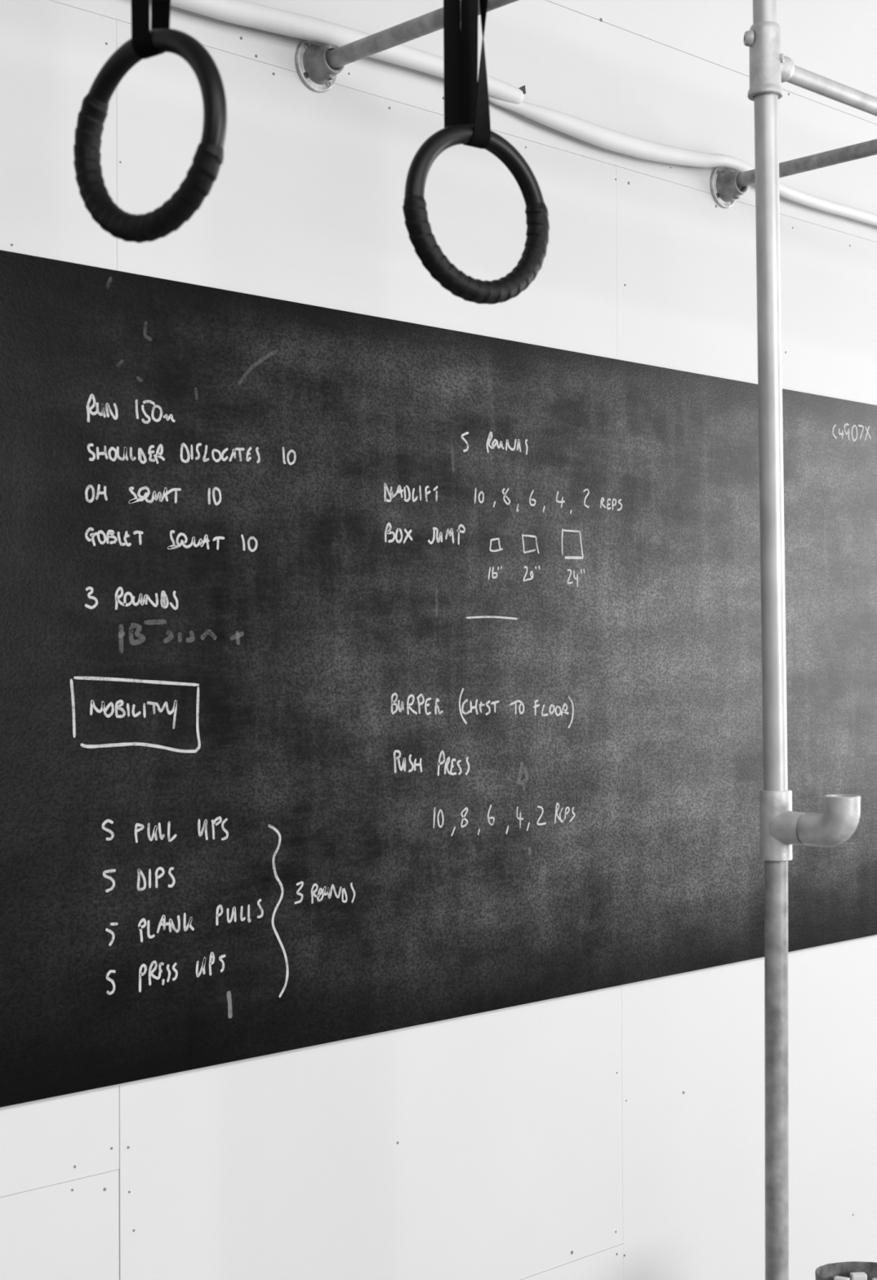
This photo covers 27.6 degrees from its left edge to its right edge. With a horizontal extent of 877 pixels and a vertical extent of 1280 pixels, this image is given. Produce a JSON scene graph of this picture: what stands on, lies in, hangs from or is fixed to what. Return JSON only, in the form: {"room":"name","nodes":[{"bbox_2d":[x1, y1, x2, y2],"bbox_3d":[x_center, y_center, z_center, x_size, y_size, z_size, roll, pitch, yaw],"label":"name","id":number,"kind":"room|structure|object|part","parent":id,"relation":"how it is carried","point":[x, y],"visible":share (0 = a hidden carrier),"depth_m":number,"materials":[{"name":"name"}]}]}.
{"room":"gym","nodes":[
{"label":"gym","id":0,"kind":"room"},
{"bbox_2d":[0,0,876,1279],"bbox_3d":[-0.064,-0.138,3.667,11.400,3.720,0.161,0,-1,-44],"label":"wall","id":1,"kind":"structure","parent":0,"point":[618,1133],"depth_m":3.73,"materials":[{"name":"white paint"}]},
{"bbox_3d":[-1.035,-0.087,2.620,1.336,1.984,0.004,0,-1,-44],"label":"panel","id":2,"kind":"part","parent":1,"relation":"part of","materials":[{"name":"white paint"}]},
{"bbox_3d":[-1.028,1.309,2.600,1.335,0.807,0.004,0,-1,-44],"label":"panel","id":3,"kind":"part","parent":1,"relation":"part of","materials":[{"name":"white paint"}]},
{"bbox_3d":[-1.041,-1.238,2.636,1.336,0.315,0.004,0,-1,-44],"label":"panel","id":4,"kind":"part","parent":1,"relation":"part of","materials":[{"name":"white paint"}]},
{"bbox_2d":[170,0,525,103],"bbox_3d":[-0.693,-1.149,2.921,2.447,0.061,0.045,0,-1,-44],"label":"pipe","id":5,"kind":"object","parent":1,"relation":"attached to","point":[240,12],"visible":0.79,"depth_m":3.34,"materials":[{"name":"white paint"}]},
{"bbox_3d":[-0.081,-1.229,3.563,1.331,0.315,0.004,0,-1,-44],"label":"panel","id":6,"kind":"part","parent":1,"relation":"part of","materials":[{"name":"white paint"}]},
{"bbox_3d":[-0.076,-0.155,3.547,1.331,1.832,0.004,0,-1,-44],"label":"panel","id":7,"kind":"part","parent":1,"relation":"part of","materials":[{"name":"white paint"}]},
{"bbox_3d":[-0.070,1.052,3.531,1.330,0.583,0.004,0,-1,-44],"label":"panel","id":8,"kind":"part","parent":1,"relation":"part of","materials":[{"name":"white paint"}]},
{"bbox_2d":[0,249,876,1109],"bbox_3d":[0.254,0.071,3.854,4.880,1.403,0.006,0,-1,-44],"label":"chalkboard","id":9,"kind":"object","parent":1,"relation":"attached to","point":[361,676],"visible":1,"depth_m":3.48,"materials":[{"name":"paint"}]},
{"bbox_3d":[-0.067,1.532,3.524,1.330,0.376,0.004,0,-1,-44],"label":"panel","id":10,"kind":"part","parent":1,"relation":"part of","materials":[{"name":"white paint"}]},
{"bbox_3d":[-0.084,-1.694,3.569,1.331,0.612,0.004,0,-1,-44],"label":"panel","id":11,"kind":"part","parent":1,"relation":"part of","materials":[{"name":"white paint"}]},
{"bbox_2d":[488,95,876,226],"bbox_3d":[1.102,-1.115,4.656,2.761,0.069,0.045,0,-1,-44],"label":"pipe","id":12,"kind":"object","parent":1,"relation":"attached to","point":[593,134],"visible":0.93,"depth_m":4.03,"materials":[{"name":"white paint"}]},
{"bbox_3d":[0.875,-1.685,4.495,1.334,0.612,0.004,0,-1,-44],"label":"panel","id":13,"kind":"part","parent":1,"relation":"part of","materials":[{"name":"white paint"}]},
{"bbox_3d":[0.877,-1.221,4.488,1.334,0.315,0.004,0,-1,-44],"label":"panel","id":14,"kind":"part","parent":1,"relation":"part of","materials":[{"name":"white paint"}]},
{"bbox_3d":[0.885,0.333,4.466,1.334,2.792,0.004,0,-1,-44],"label":"panel","id":15,"kind":"part","parent":1,"relation":"part of","materials":[{"name":"white paint"}]},
{"bbox_3d":[2.654,1.719,0.835,11.400,0.100,7.960,0,-1,-44],"label":"floor","id":16,"kind":"structure","parent":0,"visible":0},
{"bbox_2d":[294,0,876,1279],"bbox_3d":[0.341,0.280,3.175,3.805,2.867,1.098,0,-1,-44],"label":"rig","id":17,"kind":"object","parent":16,"relation":"on","point":[317,65],"visible":0.97,"depth_m":2.78,"materials":[{"name":"metal"}]},
{"bbox_2d":[73,0,226,243],"bbox_3d":[-0.317,-0.791,1.991,0.235,0.700,0.054,-1,-1,38],"label":"ring","id":18,"kind":"object","parent":17,"relation":"hanging from","point":[144,42],"visible":1,"depth_m":1.97,"materials":[{"name":"black plastic"}]},
{"bbox_2d":[402,0,549,304],"bbox_3d":[0.043,-0.788,2.346,0.237,0.699,0.065,0,-1,-38],"label":"ring","id":19,"kind":"object","parent":17,"relation":"hanging from","point":[466,100],"visible":1,"depth_m":2.35,"materials":[{"name":"black plastic"}]},
{"bbox_2d":[769,810,804,844],"bbox_3d":[0.551,0.292,2.776,0.053,0.053,0.048,0,-1,-44],"label":"pipe fitting","id":20,"kind":"object","parent":17,"relation":"attached to","point":[786,827],"depth_m":2.76,"materials":[{"name":"metal"}]},
{"bbox_2d":[814,1261,876,1279],"bbox_3d":[0.880,1.498,3.597,0.236,0.438,0.157,0,-1,14],"label":"tub","id":21,"kind":"object","parent":16,"relation":"on","point":[828,1271],"visible":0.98,"depth_m":3.67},
{"bbox_2d":[833,1275,849,1279],"bbox_3d":[0.823,1.498,3.642,0.031,0.396,0.019,-1,-1,26],"label":"block","id":22,"kind":"object","parent":21,"relation":"in","point":[836,1277],"visible":1,"depth_m":3.64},
{"bbox_2d":[849,1271,866,1279],"bbox_3d":[0.859,1.495,3.648,0.032,0.402,0.020,0,-1,-6],"label":"block","id":23,"kind":"object","parent":21,"relation":"in","point":[859,1275],"visible":1,"depth_m":3.64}
]}

